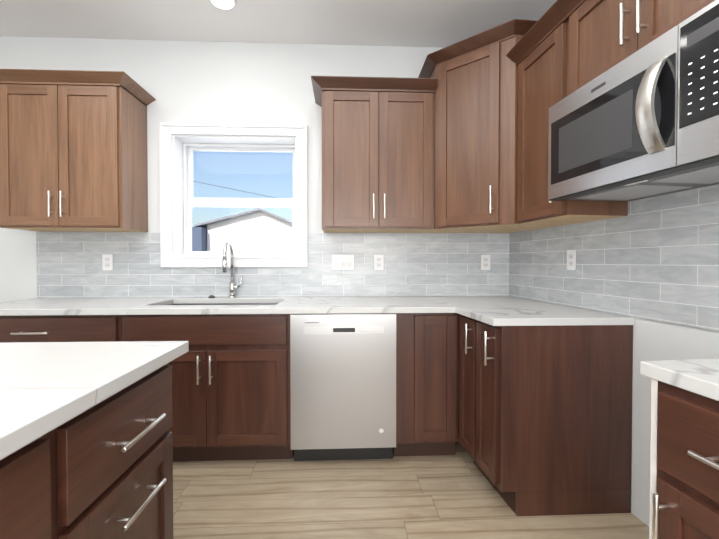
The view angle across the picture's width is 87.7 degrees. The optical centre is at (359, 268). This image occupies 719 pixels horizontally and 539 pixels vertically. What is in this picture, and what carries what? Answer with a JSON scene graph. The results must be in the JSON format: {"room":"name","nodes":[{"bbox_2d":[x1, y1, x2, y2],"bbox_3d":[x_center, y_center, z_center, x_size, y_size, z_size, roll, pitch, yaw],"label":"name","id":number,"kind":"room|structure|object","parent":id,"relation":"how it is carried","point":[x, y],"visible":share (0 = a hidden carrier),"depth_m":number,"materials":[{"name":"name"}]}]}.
{"room":"kitchen","nodes":[
{"label":"kitchen","id":0,"kind":"room"},
{"bbox_2d":[0,36,503,315],"bbox_3d":[-1.581,-0.251,2.815,5.310,2.750,0.260,0,1,-3],"label":"wall","id":1,"kind":"structure","parent":0,"point":[212,82],"depth_m":2.69,"materials":[{"name":"white paint"}]},
{"bbox_2d":[0,69,155,231],"bbox_3d":[-1.883,-0.728,2.465,0.879,0.946,0.392,0,1,-3],"label":"upper cabinet","id":2,"kind":"object","parent":1,"relation":"attached to","point":[73,150],"visible":1,"depth_m":2.34,"materials":[{"name":"brown wood"}]},
{"bbox_2d":[159,122,307,266],"bbox_3d":[-0.904,-0.521,2.825,1.042,1.027,0.282,0,1,-3],"label":"window unit","id":3,"kind":"structure","parent":1,"relation":"in","point":[190,202],"depth_m":2.72,"materials":[{"name":"white plastic"}]},
{"bbox_2d":[36,232,509,297],"bbox_3d":[-0.579,-0.021,2.729,3.414,0.463,0.008,0,1,-3],"label":"backsplash","id":4,"kind":"structure","parent":1,"relation":"attached to","point":[69,265],"depth_m":2.73,"materials":[{"name":"tile"}]},
{"bbox_2d":[102,254,112,270],"bbox_3d":[-1.793,-0.041,2.666,0.073,0.118,0.008,0,1,-3],"label":"electrical outlet","id":5,"kind":"object","parent":4,"relation":"attached to","point":[107,262],"visible":1,"depth_m":2.66,"materials":[{"name":"white plastic"}]},
{"bbox_2d":[332,254,353,269],"bbox_3d":[-0.121,-0.042,2.740,0.165,0.118,0.010,0,1,-3],"label":"switch plate","id":6,"kind":"object","parent":4,"relation":"attached to","point":[342,261],"visible":1,"depth_m":2.74,"materials":[{"name":"white plastic"}]},
{"bbox_2d":[374,254,383,269],"bbox_3d":[0.142,-0.042,2.752,0.073,0.118,0.008,0,1,-3],"label":"electrical outlet","id":7,"kind":"object","parent":4,"relation":"attached to","point":[378,261],"visible":1,"depth_m":2.75,"materials":[{"name":"white plastic"}]},
{"bbox_2d":[481,254,489,269],"bbox_3d":[0.939,-0.042,2.788,0.073,0.118,0.008,0,1,-3],"label":"electrical outlet","id":8,"kind":"object","parent":4,"relation":"attached to","point":[485,261],"visible":1,"depth_m":2.79,"materials":[{"name":"white plastic"}]},
{"bbox_2d":[311,76,437,232],"bbox_3d":[0.088,-0.730,2.553,0.801,0.946,0.392,0,1,-3],"label":"upper cabinet","id":9,"kind":"object","parent":1,"relation":"attached to","point":[378,154],"visible":1,"depth_m":2.43,"materials":[{"name":"brown wood"}]},
{"bbox_2d":[418,19,561,232],"bbox_3d":[0.818,-0.810,2.415,0.767,1.111,0.731,0,1,-3],"label":"upper cabinet","id":10,"kind":"object","parent":1,"relation":"attached to","point":[476,134],"visible":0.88,"depth_m":2.25,"materials":[{"name":"brown wood"}]},
{"bbox_2d":[0,0,556,47],"bbox_3d":[-0.975,-1.620,-0.113,6.260,0.080,6.120,0,1,-3],"label":"ceiling","id":11,"kind":"structure","parent":0,"point":[425,23],"depth_m":2.44,"materials":[{"name":"white paint"}]},
{"bbox_2d":[208,0,236,10],"bbox_3d":[-0.828,-1.613,2.265,0.170,0.008,0.170,0,1,-3],"label":"recessed light","id":12,"kind":"object","parent":11,"relation":"in","point":[227,5],"visible":1,"depth_m":2.29,"materials":[{"name":"white paint"}]},
{"bbox_2d":[173,442,648,538],"bbox_3d":[-0.975,1.200,-0.069,6.260,0.060,6.120,0,1,-3],"label":"floor","id":13,"kind":"structure","parent":0,"point":[456,496],"depth_m":1.80,"materials":[{"name":"brown wood"}]},
{"bbox_2d":[0,419,75,538],"bbox_3d":[-1.125,0.724,0.359,1.180,0.880,0.610,0,1,-3],"label":"base cabinet","id":14,"kind":"object","parent":13,"relation":"on","point":[38,497],"depth_m":0.64,"materials":[{"name":"brown wood"}]},
{"bbox_2d":[0,315,121,342],"bbox_3d":[-1.799,0.692,2.354,0.912,0.879,0.666,0,1,-3],"label":"base cabinet","id":15,"kind":"object","parent":13,"relation":"on","point":[75,328],"visible":0.25,"depth_m":2.06,"materials":[{"name":"brown wood"}]},
{"bbox_2d":[72,364,172,538],"bbox_3d":[-1.149,0.715,0.901,1.180,0.880,0.475,0,1,-3],"label":"base cabinet","id":16,"kind":"object","parent":13,"relation":"on","point":[103,469],"depth_m":0.90,"materials":[{"name":"brown wood"}]},
{"bbox_2d":[0,341,188,459],"bbox_3d":[-1.125,0.270,0.134,1.240,0.035,2.108,0,1,-3],"label":"countertop","id":17,"kind":"structure","parent":16,"relation":"on","point":[46,387],"depth_m":0.84,"materials":[{"name":"white stone"}]},
{"bbox_2d":[122,314,293,461],"bbox_3d":[-0.874,0.691,2.395,0.937,0.879,0.666,0,1,-3],"label":"base cabinet","id":18,"kind":"object","parent":13,"relation":"on","point":[231,394],"visible":0.65,"depth_m":2.11,"materials":[{"name":"brown wood"}]},
{"bbox_2d":[0,296,551,315],"bbox_3d":[-0.521,0.234,2.399,3.510,0.035,0.676,0,1,-3],"label":"countertop","id":19,"kind":"structure","parent":18,"relation":"on","point":[417,304],"depth_m":2.20,"materials":[{"name":"white stone"}]},
{"bbox_2d":[170,303,277,304],"bbox_3d":[-0.897,0.352,2.424,0.800,0.200,0.420,0,1,-3],"label":"sink basin","id":20,"kind":"object","parent":19,"relation":"in","point":[232,304],"visible":0.06,"depth_m":2.63,"materials":[{"name":"silver metal"}]},
{"bbox_2d":[222,241,242,297],"bbox_3d":[-0.879,0.014,2.585,0.100,0.398,0.213,0,1,-3],"label":"faucet","id":21,"kind":"object","parent":19,"relation":"on","point":[233,287],"visible":0.98,"depth_m":2.65,"materials":[{"name":"silver metal"}]},
{"bbox_2d":[290,313,395,460],"bbox_3d":[-0.104,0.693,2.433,0.600,0.875,0.619,0,1,-3],"label":"dishwasher","id":22,"kind":"object","parent":13,"relation":"on","point":[343,383],"visible":0.98,"depth_m":2.13,"materials":[{"name":"silver metal"}]},
{"bbox_2d":[393,313,459,455],"bbox_3d":[0.384,0.690,2.471,0.373,0.879,0.628,0,1,-3],"label":"base cabinet","id":23,"kind":"object","parent":13,"relation":"on","point":[427,384],"visible":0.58,"depth_m":2.17,"materials":[{"name":"brown wood"}]},
{"bbox_2d":[459,315,632,515],"bbox_3d":[0.899,0.698,1.947,0.673,0.879,0.509,0,1,-7],"label":"base cabinet","id":24,"kind":"object","parent":13,"relation":"on","point":[545,420],"visible":1,"depth_m":1.73,"materials":[{"name":"brown wood"}]},
{"bbox_2d":[456,304,634,325],"bbox_3d":[0.906,0.242,1.915,0.702,0.035,0.420,0,1,-3],"label":"countertop","id":25,"kind":"structure","parent":24,"relation":"on","point":[502,311],"depth_m":1.79,"materials":[{"name":"white stone"}]},
{"bbox_2d":[649,378,718,538],"bbox_3d":[1.048,0.717,0.763,0.681,0.879,0.460,0,1,-7],"label":"base cabinet","id":26,"kind":"object","parent":13,"relation":"on","point":[684,473],"visible":0.98,"depth_m":0.85,"materials":[{"name":"brown wood"}]},
{"bbox_3d":[1.107,0.724,0.305,0.681,0.879,0.460,0,1,-7],"label":"base cabinet","id":27,"kind":"object","parent":13,"relation":"on","visible":0},
{"bbox_2d":[640,358,718,400],"bbox_3d":[1.099,0.264,0.529,0.638,0.035,0.960,0,1,-7],"label":"countertop","id":28,"kind":"structure","parent":27,"relation":"on","point":[699,376],"depth_m":0.88,"materials":[{"name":"white stone"}]},
{"bbox_2d":[504,233,718,525],"bbox_3d":[1.637,-0.204,-0.123,0.800,2.750,6.459,0,1,-3],"label":"wall","id":29,"kind":"structure","parent":0,"point":[652,340],"depth_m":1.66,"materials":[{"name":"white paint"}]},
{"bbox_2d":[506,5,627,224],"bbox_3d":[1.040,-0.720,1.926,0.392,0.946,0.413,0,1,-7],"label":"upper cabinet","id":30,"kind":"object","parent":29,"relation":"attached to","point":[538,53],"visible":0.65,"depth_m":1.89,"materials":[{"name":"brown wood"}]},
{"bbox_2d":[509,184,718,331],"bbox_3d":[1.329,-0.043,1.217,0.008,0.555,3.192,0,1,-7],"label":"backsplash","id":31,"kind":"structure","parent":29,"relation":"attached to","point":[655,258],"depth_m":1.70,"materials":[{"name":"tile"}]},
{"bbox_2d":[567,249,576,269],"bbox_3d":[1.203,-0.046,2.127,0.008,0.118,0.073,0,1,-7],"label":"electrical outlet","id":32,"kind":"object","parent":31,"relation":"attached to","point":[571,259],"visible":1,"depth_m":2.12,"materials":[{"name":"white plastic"}]},
{"bbox_2d":[553,0,714,94],"bbox_3d":[1.116,-0.951,1.339,0.392,0.465,0.760,0,1,-7],"label":"upper cabinet","id":33,"kind":"object","parent":29,"relation":"attached to","point":[605,35],"visible":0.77,"depth_m":1.46,"materials":[{"name":"brown wood"}]},
{"bbox_2d":[548,0,718,200],"bbox_3d":[1.080,-0.508,1.341,0.464,0.418,0.760,0,1,-7],"label":"microwave","id":34,"kind":"object","parent":33,"relation":"attached to","point":[642,123],"visible":1,"depth_m":1.22,"materials":[{"name":"silver metal"}]},
{"label":"outside","id":35,"kind":"structure","parent":0,"visible":0},
{"bbox_3d":[-1.632,1.896,33.130,80.000,0.100,59.240,0,1,-3],"label":"ground","id":36,"kind":"structure","parent":35,"visible":0},
{"bbox_2d":[192,227,206,250],"bbox_3d":[-4.974,0.480,11.654,0.500,3.410,1.000,0,1,-3],"label":"shed","id":37,"kind":"object","parent":36,"relation":"on","point":[197,238],"depth_m":11.14,"materials":[{"name":"blue"}]},
{"bbox_2d":[194,208,291,250],"bbox_3d":[-2.994,0.122,15.141,4.330,4.014,7.500,0,1,-3],"label":"house","id":38,"kind":"structure","parent":36,"relation":"on","point":[266,239],"depth_m":11.60,"materials":[{"name":"white paint"}]},
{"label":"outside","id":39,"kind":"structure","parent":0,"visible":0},
{"bbox_2d":[193,181,274,197],"bbox_3d":[-4.305,-2.936,14.533,9.004,1.790,0.024,0,1,-3],"label":"power line","id":40,"kind":"structure","parent":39,"point":[230,188],"depth_m":14.49,"materials":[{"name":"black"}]}
]}

